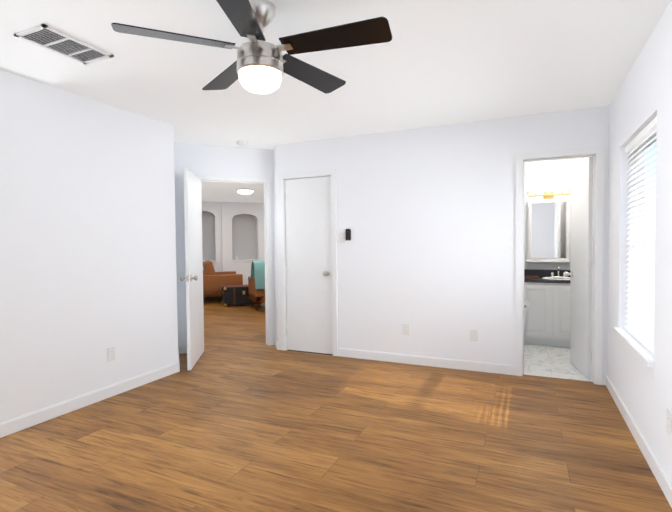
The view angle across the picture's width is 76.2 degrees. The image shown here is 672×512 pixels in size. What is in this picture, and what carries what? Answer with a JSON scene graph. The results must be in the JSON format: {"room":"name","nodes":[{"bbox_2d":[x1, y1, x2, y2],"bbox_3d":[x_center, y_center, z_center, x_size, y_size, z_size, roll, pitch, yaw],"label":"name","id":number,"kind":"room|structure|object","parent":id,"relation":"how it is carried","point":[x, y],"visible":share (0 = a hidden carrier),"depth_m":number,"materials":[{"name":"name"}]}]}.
{"room":"empty bedroom","nodes":[
{"label":"empty bedroom","id":0,"kind":"room"},
{"bbox_2d":[0,69,177,422],"bbox_3d":[-2.489,-0.002,2.409,0.120,2.440,4.120,0,2,24],"label":"wall","id":1,"kind":"structure","parent":0,"point":[88,276],"depth_m":3.34,"materials":[{"name":"white paint"}]},
{"bbox_2d":[0,362,178,437],"bbox_3d":[-2.394,1.170,2.470,0.012,0.093,4.000,0,2,24],"label":"baseboard","id":2,"kind":"structure","parent":1,"relation":"attached to","point":[11,426],"depth_m":3.35,"materials":[{"name":"paint"}]},
{"bbox_2d":[107,346,114,361],"bbox_3d":[-1.886,0.824,3.601,0.007,0.114,0.070,0,2,24],"label":"electrical outlet","id":3,"kind":"object","parent":1,"relation":"attached to","point":[110,353],"visible":1,"depth_m":3.60,"materials":[{"name":"white plastic"}]},
{"bbox_2d":[202,201,217,271],"bbox_3d":[-3.255,-0.170,10.659,0.720,2.320,1.029,0,2,24],"label":"wall","id":4,"kind":"structure","parent":0,"point":[209,210],"depth_m":10.68,"materials":[{"name":"white paint"}]},
{"bbox_2d":[174,143,275,345],"bbox_3d":[-1.334,-0.092,5.220,1.400,2.440,0.120,-1,2,-21],"label":"wall","id":5,"kind":"structure","parent":0,"point":[216,160],"depth_m":5.05,"materials":[{"name":"white paint"}]},
{"bbox_2d":[180,168,203,369],"bbox_3d":[-1.524,0.129,4.660,0.486,2.018,0.687,0,2,24],"label":"entry door","id":6,"kind":"structure","parent":5,"relation":"in","point":[194,263],"depth_m":4.50,"materials":[{"name":"paint"}]},
{"bbox_2d":[178,337,274,353],"bbox_3d":[-1.300,1.082,5.192,1.160,0.093,0.012,-1,2,-21],"label":"baseboard","id":7,"kind":"structure","parent":5,"relation":"attached to","point":[182,349],"depth_m":5.00,"materials":[{"name":"paint"}]},
{"bbox_2d":[195,174,272,345],"bbox_3d":[-1.257,0.080,5.253,0.926,2.093,0.152,-1,2,-21],"label":"door frame","id":8,"kind":"structure","parent":5,"relation":"attached to","point":[266,181],"depth_m":5.33,"materials":[{"name":"paint"}]},
{"bbox_2d":[214,202,237,273],"bbox_3d":[-2.507,-0.182,10.857,0.480,2.320,0.972,0,2,24],"label":"wall","id":9,"kind":"structure","parent":0,"point":[231,231],"depth_m":10.61,"materials":[{"name":"white paint"}]},
{"bbox_2d":[201,182,263,202],"bbox_3d":[-1.276,-1.281,8.304,6.788,0.001,6.788,0,2,24],"label":"ceiling","id":10,"kind":"structure","parent":0,"point":[218,192],"depth_m":8.72,"materials":[{"name":"grey paint"}]},
{"bbox_2d":[236,189,253,193],"bbox_3d":[-1.741,-1.230,8.236,0.338,0.089,0.338,0,2,24],"label":"ceiling light","id":11,"kind":"object","parent":10,"relation":"attached to","point":[245,191],"visible":1,"depth_m":8.12,"materials":[{"name":"white glass"}]},
{"bbox_2d":[238,202,257,284],"bbox_3d":[-2.117,-0.185,10.822,0.261,2.320,0.718,0,2,24],"label":"wall","id":12,"kind":"structure","parent":0,"point":[247,212],"depth_m":11.00,"materials":[{"name":"white paint"}]},
{"bbox_2d":[258,203,264,260],"bbox_3d":[-1.151,-0.207,11.284,1.104,2.320,1.372,0,2,24],"label":"wall","id":13,"kind":"structure","parent":0,"point":[261,251],"depth_m":10.92,"materials":[{"name":"white paint"}]},
{"bbox_2d":[273,147,277,340],"bbox_3d":[-0.696,-0.101,5.321,0.120,2.440,0.372,-1,2,-14],"label":"wall","id":14,"kind":"structure","parent":0,"point":[275,236],"depth_m":5.24,"materials":[{"name":"white paint"}]},
{"bbox_2d":[0,0,670,149],"bbox_3d":[-0.638,-1.237,2.341,4.357,0.001,5.347,0,2,24],"label":"ceiling","id":15,"kind":"structure","parent":0,"point":[431,63],"depth_m":2.78,"materials":[{"name":"grey paint"}]},
{"bbox_2d":[14,23,113,64],"bbox_3d":[-1.575,-1.227,2.506,0.260,0.012,0.420,0,2,24],"label":"ceiling vent","id":16,"kind":"object","parent":15,"relation":"in","point":[43,35],"visible":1,"depth_m":2.48,"materials":[{"name":"metal"}]},
{"bbox_2d":[236,141,247,145],"bbox_3d":[-1.074,-1.286,4.912,0.136,0.039,0.136,0,2,24],"label":"smoke detector","id":17,"kind":"object","parent":15,"relation":"attached to","point":[242,143],"visible":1,"depth_m":4.87,"materials":[{"name":"white plastic"}]},
{"bbox_2d":[111,0,391,93],"bbox_3d":[-0.347,-1.027,2.130,1.253,0.412,1.285,0,2,24],"label":"ceiling fan","id":18,"kind":"object","parent":15,"relation":"hanging from","point":[259,66],"visible":1,"depth_m":2.04,"materials":[{"name":"black wood"}]},
{"bbox_2d":[0,296,671,511],"bbox_3d":[-1.394,1.108,5.991,8.912,0.005,11.244,0,2,24],"label":"floor","id":19,"kind":"structure","parent":0,"point":[270,428],"depth_m":2.74,"materials":[{"name":"brown wood"}]},
{"bbox_2d":[203,260,242,303],"bbox_3d":[-2.684,0.557,9.876,0.915,0.900,1.250,-1,2,-21],"label":"sofa","id":20,"kind":"object","parent":19,"relation":"on","point":[214,282],"visible":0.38,"depth_m":9.30,"materials":[{"name":"brown leather"}]},
{"bbox_2d":[222,284,262,306],"bbox_3d":[-1.984,0.824,9.060,0.799,0.402,0.480,-1,2,-21],"label":"trunk","id":21,"kind":"object","parent":19,"relation":"on","point":[234,294],"visible":0.62,"depth_m":8.81,"materials":[{"name":"black leather"}]},
{"bbox_2d":[248,261,264,310],"bbox_3d":[-1.276,0.556,8.537,0.843,0.949,0.902,-1,2,-21],"label":"chair","id":22,"kind":"object","parent":19,"relation":"on","point":[256,286],"visible":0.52,"depth_m":8.06,"materials":[{"name":"brown leather"}]},
{"bbox_2d":[524,268,569,346],"bbox_3d":[2.693,0.617,5.368,0.726,0.941,0.588,0,2,24],"label":"bathroom vanity","id":23,"kind":"object","parent":19,"relation":"on","point":[547,312],"visible":0.6,"depth_m":5.15,"materials":[{"name":"paint"}]},
{"bbox_2d":[524,276,537,278],"bbox_3d":[2.384,0.264,5.283,0.190,0.030,0.160,0,2,24],"label":"tray","id":24,"kind":"object","parent":23,"relation":"on","point":[530,277],"visible":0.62,"depth_m":5.22,"materials":[{"name":"brown wood"}]},
{"bbox_2d":[275,105,609,384],"bbox_3d":[0.858,-0.091,4.488,3.380,2.440,0.120,0,2,24],"label":"wall","id":25,"kind":"structure","parent":0,"point":[427,251],"depth_m":4.35,"materials":[{"name":"white paint"}]},
{"bbox_2d":[279,169,337,355],"bbox_3d":[-0.302,0.078,5.006,0.736,2.093,0.136,0,2,24],"label":"trim","id":26,"kind":"structure","parent":25,"relation":"attached to","point":[282,215],"depth_m":4.94,"materials":[{"name":"paint"}]},
{"bbox_2d":[285,176,332,353],"bbox_3d":[-0.314,0.108,4.987,0.608,2.018,0.175,0,2,24],"label":"closet door","id":27,"kind":"structure","parent":25,"relation":"in","point":[308,261],"depth_m":4.97,"materials":[{"name":"paint"}]},
{"bbox_2d":[339,233,344,242],"bbox_3d":[0.064,-0.202,4.769,0.070,0.114,0.010,0,2,24],"label":"light switch","id":28,"kind":"object","parent":25,"relation":"attached to","point":[341,237],"visible":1,"depth_m":4.77,"materials":[{"name":"white plastic"}]},
{"bbox_2d":[346,229,350,239],"bbox_3d":[0.133,-0.236,4.728,0.058,0.128,0.026,0,2,24],"label":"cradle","id":29,"kind":"object","parent":25,"relation":"attached to","point":[348,234],"visible":1,"depth_m":4.72,"materials":[{"name":"black plastic"}]},
{"bbox_2d":[403,324,408,334],"bbox_3d":[0.735,0.770,4.501,0.070,0.114,0.007,0,2,24],"label":"electrical outlet","id":30,"kind":"object","parent":25,"relation":"attached to","point":[405,329],"visible":1,"depth_m":4.50,"materials":[{"name":"white plastic"}]},
{"bbox_2d":[277,342,605,384],"bbox_3d":[0.836,1.084,4.463,3.392,0.093,0.012,0,2,24],"label":"baseboard","id":31,"kind":"structure","parent":25,"relation":"attached to","point":[442,362],"depth_m":4.40,"materials":[{"name":"paint"}]},
{"bbox_2d":[470,329,477,341],"bbox_3d":[1.359,0.782,4.221,0.070,0.114,0.007,0,2,24],"label":"electrical outlet","id":32,"kind":"object","parent":25,"relation":"attached to","point":[473,335],"visible":1,"depth_m":4.22,"materials":[{"name":"white plastic"}]},
{"bbox_2d":[516,146,604,384],"bbox_3d":[2.045,0.086,3.960,0.706,2.093,0.152,0,2,24],"label":"door frame","id":33,"kind":"structure","parent":25,"relation":"attached to","point":[596,153],"depth_m":3.83,"materials":[{"name":"paint"}]},
{"bbox_2d":[565,157,592,378],"bbox_3d":[2.361,0.107,4.190,0.197,2.018,0.567,0,2,24],"label":"bathroom door","id":34,"kind":"structure","parent":25,"relation":"in","point":[580,273],"depth_m":4.10,"materials":[{"name":"paint"}]},
{"bbox_2d":[524,158,583,269],"bbox_3d":[2.781,-0.143,5.705,0.870,2.440,0.120,0,2,24],"label":"wall","id":35,"kind":"structure","parent":0,"point":[543,175],"depth_m":5.62,"materials":[{"name":"white paint"}]},
{"bbox_2d":[527,199,569,261],"bbox_3d":[2.764,-0.325,5.579,0.500,0.810,0.110,0,2,24],"label":"mirror","id":36,"kind":"object","parent":35,"relation":"attached to","point":[549,230],"visible":1,"depth_m":5.53,"materials":[{"name":"mirror"}]},
{"bbox_2d":[527,186,570,198],"bbox_3d":[2.756,-0.815,5.559,0.517,0.141,0.123,0,2,24],"label":"sconce","id":37,"kind":"object","parent":35,"relation":"attached to","point":[548,194],"visible":1,"depth_m":5.56,"materials":[{"name":"gold metal"}]},
{"bbox_2d":[584,0,671,482],"bbox_3d":[1.782,-0.035,2.226,0.160,2.440,7.290,0,2,24],"label":"wall","id":38,"kind":"structure","parent":0,"point":[641,100],"depth_m":2.51,"materials":[{"name":"white paint"}]},
{"bbox_2d":[612,327,654,378],"bbox_3d":[1.996,0.615,2.825,0.135,0.093,1.090,0,2,24],"label":"window sill","id":39,"kind":"structure","parent":38,"relation":"attached to","point":[642,359],"depth_m":2.66,"materials":[{"name":"paint"}]},
{"bbox_2d":[606,374,671,507],"bbox_3d":[1.324,1.166,1.429,0.012,0.093,5.150,0,2,24],"label":"baseboard","id":40,"kind":"structure","parent":38,"relation":"attached to","point":[662,478],"depth_m":2.53,"materials":[{"name":"paint"}]},
{"bbox_2d":[624,116,656,353],"bbox_3d":[2.042,-0.123,2.780,0.120,1.380,1.020,0,2,24],"label":"window blinds","id":41,"kind":"structure","parent":38,"relation":"in","point":[640,295],"depth_m":2.85,"materials":[{"name":"paint"}]},
{"bbox_2d":[666,409,671,436],"bbox_3d":[1.629,0.815,2.098,0.007,0.114,0.070,0,2,24],"label":"electrical outlet","id":42,"kind":"object","parent":38,"relation":"attached to","point":[669,422],"visible":1,"depth_m":2.08,"materials":[{"name":"white plastic"}]},
{"bbox_3d":[2.075,-0.118,5.048,0.120,2.440,1.900,0,2,24],"label":"wall","id":43,"kind":"structure","parent":0,"visible":0},
{"bbox_2d":[524,300,529,310],"bbox_3d":[2.155,0.565,4.924,0.132,0.110,0.140,0,2,24],"label":"toilet paper","id":44,"kind":"object","parent":43,"relation":"attached to","point":[527,306],"visible":0.48,"depth_m":4.86,"materials":[{"name":"white paper"}]}
]}

